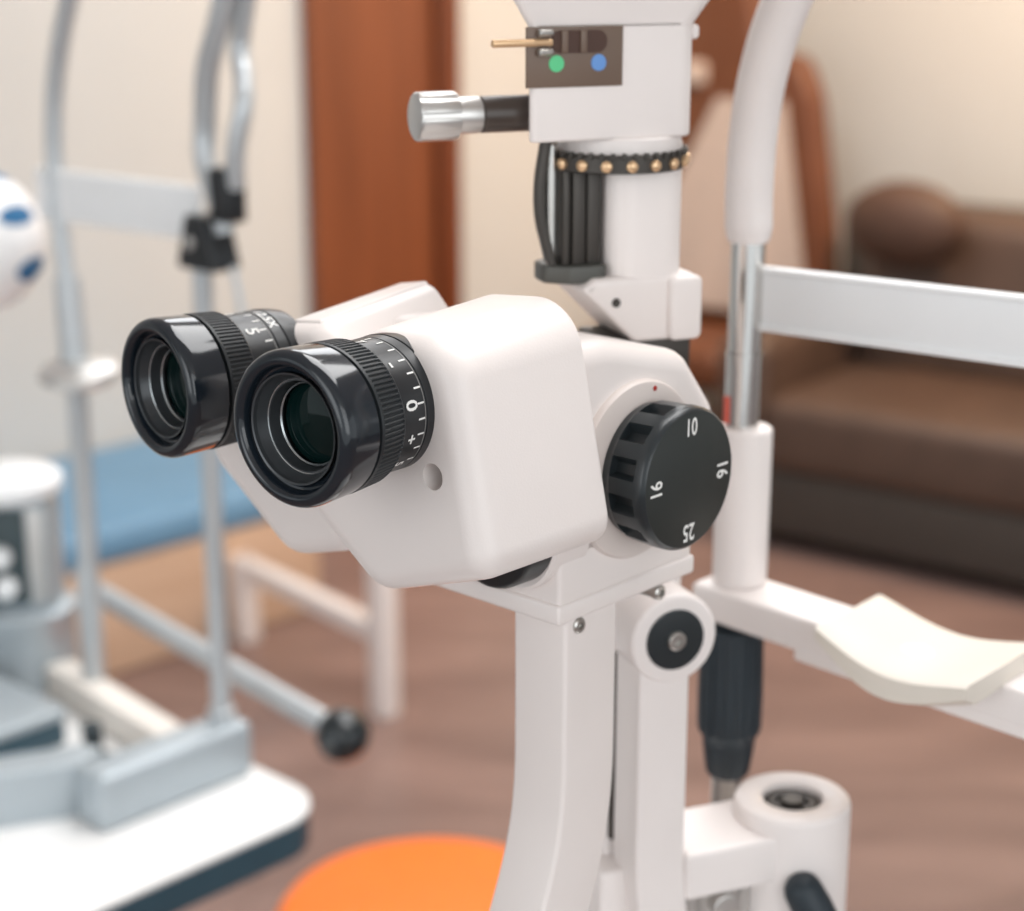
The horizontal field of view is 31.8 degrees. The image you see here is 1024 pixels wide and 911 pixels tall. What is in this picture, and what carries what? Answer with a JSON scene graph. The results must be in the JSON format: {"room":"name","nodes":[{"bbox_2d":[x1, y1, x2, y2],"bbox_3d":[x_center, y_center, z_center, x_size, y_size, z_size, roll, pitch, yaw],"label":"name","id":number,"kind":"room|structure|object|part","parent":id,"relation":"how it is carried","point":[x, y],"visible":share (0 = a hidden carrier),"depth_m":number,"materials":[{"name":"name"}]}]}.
{"room":"examination room","nodes":[
{"label":"examination room","id":0,"kind":"room"},
{"bbox_2d":[0,0,715,461],"bbox_3d":[-2.203,-0.739,2.757,8.220,2.800,0.100,-15,22,-43],"label":"wall","id":1,"kind":"structure","parent":0,"point":[129,90],"depth_m":4.16,"materials":[{"name":"beige paint"}]},
{"bbox_2d":[300,0,435,313],"bbox_3d":[-0.357,-0.887,4.536,0.035,2.095,0.402,15,22,43],"label":"door","id":2,"kind":"structure","parent":1,"relation":"in","point":[370,185],"depth_m":4.53,"materials":[{"name":"brown wood"}]},
{"bbox_2d":[433,0,461,306],"bbox_3d":[-0.180,-0.957,4.681,0.060,2.160,0.072,15,22,43],"label":"trim","id":3,"kind":"structure","parent":1,"relation":"attached to","point":[446,13],"depth_m":4.72,"materials":[{"name":"brown wood"}]},
{"bbox_2d":[105,405,1023,910],"bbox_3d":[0.200,1.001,1.952,13.000,0.100,11.000,0,16,0],"label":"floor","id":4,"kind":"structure","parent":0,"point":[936,796],"depth_m":3.38,"materials":[{"name":"brown wood"}]},
{"bbox_2d":[0,693,309,910],"bbox_3d":[-0.553,0.633,1.594,0.726,0.805,0.450,14,21,41],"label":"table","id":5,"kind":"object","parent":4,"relation":"on","point":[180,855],"visible":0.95,"depth_m":1.34,"materials":[{"name":"white plastic"}]},
{"bbox_2d":[0,459,78,755],"bbox_3d":[-0.444,0.061,1.520,0.217,0.335,0.215,14,21,41],"label":"instrument","id":6,"kind":"object","parent":5,"relation":"on","point":[38,630],"visible":0.98,"depth_m":1.58,"materials":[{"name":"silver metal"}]},
{"bbox_3d":[-0.449,0.090,1.577,0.019,0.019,0.014,0,16,0],"label":"control knob","id":7,"kind":"part","parent":6,"relation":"part of","materials":[{"name":"white plastic"}]},
{"bbox_3d":[-0.445,0.117,1.584,0.019,0.019,0.014,0,16,0],"label":"control knob","id":8,"kind":"part","parent":6,"relation":"part of","materials":[{"name":"white plastic"}]},
{"bbox_3d":[-0.453,0.089,1.586,0.050,0.088,0.004,0,16,0],"label":"control panel","id":9,"kind":"part","parent":6,"relation":"part of","materials":[{"name":"black plastic"}]},
{"bbox_2d":[0,175,45,309],"bbox_3d":[-0.460,-0.181,1.531,0.124,0.123,0.124,0,16,0],"label":"ball","id":10,"kind":"object","parent":6,"relation":"on","point":[22,231],"visible":0.98,"depth_m":1.50,"materials":[{"name":"white plastic"}]},
{"bbox_2d":[0,0,370,829],"bbox_3d":[-0.358,-0.088,1.338,0.362,0.722,0.357,14,21,41],"label":"frame","id":11,"kind":"object","parent":5,"relation":"on","point":[166,762],"visible":0.99,"depth_m":1.41,"materials":[{"name":"silver metal"}]},
{"bbox_3d":[-0.311,-0.128,1.425,0.170,0.694,0.024,14,21,41],"label":"bent post","id":12,"kind":"part","parent":11,"relation":"part of","materials":[{"name":"silver metal"}]},
{"bbox_3d":[-0.326,0.230,1.418,0.018,0.027,0.046,-10,19,-31],"label":"clamp knob","id":13,"kind":"part","parent":11,"relation":"part of","materials":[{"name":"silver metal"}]},
{"bbox_3d":[-0.328,0.220,1.523,0.031,0.028,0.228,-13,21,-39],"label":"cross rail","id":14,"kind":"part","parent":11,"relation":"part of","materials":[{"name":"white metal"}]},
{"bbox_3d":[-0.232,0.025,1.386,0.022,0.402,0.022,14,21,41],"label":"post","id":15,"kind":"part","parent":11,"relation":"part of","materials":[{"name":"silver metal"}]},
{"bbox_2d":[45,440,319,677],"bbox_3d":[-1.326,0.338,3.495,2.025,0.320,0.530,-15,22,-43],"label":"bed","id":16,"kind":"object","parent":4,"relation":"on","point":[149,509],"visible":0.34,"depth_m":3.77,"materials":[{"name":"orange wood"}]},
{"bbox_3d":[-1.328,0.225,3.461,2.020,0.085,0.530,-15,22,-43],"label":"mattress","id":17,"kind":"part","parent":16,"relation":"part of","materials":[{"name":"blue plastic"}]},
{"bbox_2d":[230,553,399,719],"bbox_3d":[-0.408,0.211,3.619,0.046,0.500,0.552,-13,20,-38],"label":"metal stand","id":18,"kind":"object","parent":4,"relation":"on","point":[379,625],"visible":0.84,"depth_m":3.53,"materials":[{"name":"white metal"}]},
{"bbox_3d":[-0.570,0.306,3.849,0.046,0.190,0.046,-13,20,-38],"label":"leg","id":19,"kind":"part","parent":18,"relation":"part of","materials":[{"name":"white metal"}]},
{"bbox_3d":[-0.247,0.264,3.432,0.046,0.500,0.046,-13,20,-38],"label":"leg","id":20,"kind":"part","parent":18,"relation":"part of","materials":[{"name":"white metal"}]},
{"bbox_2d":[278,838,504,910],"bbox_3d":[-0.063,0.697,1.920,0.498,0.501,0.523,-6,17,-19],"label":"round stool","id":21,"kind":"object","parent":4,"relation":"on","point":[417,874],"visible":0.73,"depth_m":1.89,"materials":[{"name":"orange plastic"}]},
{"bbox_2d":[682,0,838,390],"bbox_3d":[0.556,-0.686,5.042,0.608,1.440,0.480,11,20,34],"label":"chair","id":22,"kind":"object","parent":4,"relation":"on","point":[724,25],"visible":0.32,"depth_m":5.02,"materials":[{"name":"wood"}]},
{"bbox_3d":[0.475,-0.301,5.149,0.480,0.120,0.380,11,20,34],"label":"seat","id":23,"kind":"part","parent":22,"relation":"part of","materials":[{"name":"leather"}]},
{"bbox_2d":[679,97,802,309],"bbox_3d":[0.626,-0.713,5.136,0.525,0.600,0.027,11,20,34],"label":"chair backrest","id":24,"kind":"object","parent":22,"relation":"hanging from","point":[705,247],"visible":0.35,"depth_m":5.16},
{"bbox_2d":[717,198,1023,584],"bbox_3d":[1.658,-0.081,4.105,2.335,0.793,0.850,11,20,34],"label":"sofa","id":25,"kind":"object","parent":4,"relation":"on","point":[903,455],"visible":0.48,"depth_m":4.29,"materials":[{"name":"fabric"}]},
{"bbox_3d":[0.786,-0.139,4.729,0.150,0.500,0.820,11,20,34],"label":"armrest","id":26,"kind":"part","parent":25,"relation":"part of","materials":[{"name":"brown leather"}]},
{"bbox_2d":[763,360,1023,515],"bbox_3d":[1.168,-0.050,4.363,0.945,0.190,0.660,11,20,34],"label":"seat cushion","id":27,"kind":"object","parent":25,"relation":"on","point":[947,439],"depth_m":4.23,"materials":[{"name":"brown leather"}]},
{"bbox_2d":[845,181,966,268],"bbox_3d":[0.982,-0.576,4.494,0.320,0.213,0.160,11,20,34],"label":"cushion","id":28,"kind":"object","parent":25,"relation":"on","point":[898,224],"visible":1,"depth_m":4.43,"materials":[{"name":"brown leather"}]},
{"bbox_3d":[1.843,-0.220,4.396,2.260,0.660,0.120,11,20,34],"label":"frame","id":29,"kind":"part","parent":25,"relation":"part of","materials":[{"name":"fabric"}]},
{"bbox_2d":[859,207,1023,383],"bbox_3d":[1.344,-0.371,4.523,0.950,0.466,0.283,11,20,34],"label":"cushion","id":30,"kind":"object","parent":25,"relation":"on","point":[990,256],"depth_m":4.51,"materials":[{"name":"brown leather"}]},
{"bbox_3d":[0.070,0.786,0.850,0.420,0.918,0.340,14,21,41],"label":"table","id":31,"kind":"object","parent":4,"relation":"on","visible":0},
{"bbox_2d":[121,0,850,910],"bbox_3d":[0.009,0.083,0.619,0.184,0.557,0.256,14,21,41],"label":"microscope","id":32,"kind":"object","parent":31,"relation":"on","point":[494,449],"visible":1,"depth_m":0.57,"materials":[{"name":"white plastic"}]},
{"bbox_3d":[-0.021,-0.110,0.585,0.022,0.016,0.016,-6,17,-21],"label":"slit knob","id":33,"kind":"part","parent":32,"relation":"part of","materials":[{"name":"silver metal"}]},
{"bbox_3d":[0.003,-0.131,0.571,0.021,0.003,0.003,-7,18,-24],"label":"filter lever","id":34,"kind":"part","parent":32,"relation":"part of","materials":[{"name":"gold metal"}]},
{"bbox_3d":[0.011,-0.129,0.575,0.005,0.003,0.003,-10,19,-32],"label":"filter lever","id":35,"kind":"part","parent":32,"relation":"part of","materials":[{"name":"metal"}]},
{"bbox_3d":[0.011,-0.135,0.573,0.005,0.003,0.003,-10,19,-32],"label":"filter lever","id":36,"kind":"part","parent":32,"relation":"part of","materials":[{"name":"metal"}]},
{"bbox_3d":[0.013,-0.082,0.608,0.004,0.046,0.004,14,21,41],"label":"steel rail","id":37,"kind":"part","parent":32,"relation":"part of","materials":[{"name":"silver metal"}]},
{"bbox_3d":[-0.001,0.142,0.577,0.022,0.198,0.077,14,21,41],"label":"microscope arm","id":38,"kind":"part","parent":32,"relation":"part of","materials":[{"name":"white plastic"}]},
{"bbox_3d":[0.016,0.028,0.590,0.059,0.025,0.068,14,21,41],"label":"mounting plate","id":39,"kind":"part","parent":32,"relation":"part of","materials":[{"name":"white plastic"}]},
{"bbox_2d":[534,259,605,284],"bbox_3d":[0.019,-0.063,0.618,0.021,0.006,0.020,-6,17,-21],"label":"bracket","id":40,"kind":"object","parent":32,"relation":"on","point":[551,271],"depth_m":0.61,"materials":[{"name":"black plastic"}]},
{"bbox_3d":[0.020,-0.129,0.581,0.034,0.019,0.001,-6,17,-21],"label":"filter panel","id":41,"kind":"part","parent":32,"relation":"part of","materials":[{"name":"plastic"}]},
{"bbox_3d":[0.021,-0.083,0.615,0.014,0.040,0.015,-6,17,-21],"label":"dark rail","id":42,"kind":"part","parent":32,"relation":"part of","materials":[{"name":"metal"}]},
{"bbox_3d":[0.037,0.096,0.658,0.005,0.096,0.004,14,21,41],"label":"slide rod","id":43,"kind":"part","parent":32,"relation":"part of","materials":[{"name":"white metal"}]},
{"bbox_3d":[0.038,0.004,0.564,0.006,0.057,0.057,14,21,41],"label":"plate","id":44,"kind":"part","parent":32,"relation":"part of","materials":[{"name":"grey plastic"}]},
{"bbox_3d":[0.044,0.061,0.664,0.030,0.190,0.022,-6,17,-21],"label":"tower post","id":45,"kind":"part","parent":32,"relation":"part of","materials":[{"name":"white metal"}]},
{"bbox_3d":[0.046,0.122,0.668,0.038,0.165,0.048,-6,17,-21],"label":"illumination arm","id":46,"kind":"part","parent":32,"relation":"part of","materials":[{"name":"white metal"}]},
{"bbox_3d":[0.048,0.006,0.558,0.017,0.046,0.046,14,21,41],"label":"magnification knob","id":47,"kind":"part","parent":32,"relation":"part of","materials":[{"name":"black plastic"}]},
{"bbox_3d":[0.054,0.007,0.553,0.001,0.043,0.043,15,21,41],"label":"knob","id":48,"kind":"part","parent":32,"relation":"part of","materials":[{"name":"black plastic"}]},
{"bbox_3d":[0.093,0.165,0.692,0.075,0.070,0.044,-6,17,-21],"label":"pivot arm","id":49,"kind":"part","parent":32,"relation":"part of","materials":[{"name":"white metal"}]},
{"bbox_3d":[0.111,0.169,0.673,0.023,0.027,0.019,14,21,41],"label":"lock lever","id":50,"kind":"part","parent":32,"relation":"part of","materials":[{"name":"plastic"}]},
{"bbox_2d":[693,0,1023,803],"bbox_3d":[0.177,0.067,0.636,0.281,0.581,0.058,14,21,41],"label":"headrest frame","id":51,"kind":"object","parent":31,"relation":"on","point":[894,654],"visible":0.96,"depth_m":0.68,"materials":[{"name":"white plastic"}]},
{"bbox_3d":[0.091,-0.048,0.704,0.015,0.080,0.015,14,21,41],"label":"chrome post","id":52,"kind":"part","parent":51,"relation":"part of","materials":[{"name":"silver metal"}]},
{"bbox_3d":[0.183,0.088,0.649,0.280,0.027,0.026,14,21,41],"label":"chin arm","id":53,"kind":"part","parent":51,"relation":"part of","materials":[{"name":"white plastic"}]},
{"bbox_2d":[814,594,1023,705],"bbox_3d":[0.150,0.075,0.663,0.070,0.018,0.058,14,21,41],"label":"cup","id":54,"kind":"object","parent":51,"relation":"on","point":[891,652],"depth_m":0.66,"materials":[{"name":"beige plastic"}]},
{"bbox_2d":[795,0,1023,273],"bbox_3d":[3.001,-0.887,3.273,0.100,2.800,6.500,-15,22,-43],"label":"wall","id":55,"kind":"structure","parent":0,"point":[929,92],"depth_m":5.07,"materials":[{"name":"beige paint"}]},
{"bbox_2d":[716,391,717,405],"bbox_3d":[2.962,0.436,3.611,6.500,0.070,0.012,15,22,43],"label":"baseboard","id":56,"kind":"structure","parent":55,"relation":"attached to","point":[716,391],"depth_m":5.82,"materials":[{"name":"brown wood"}]}
]}

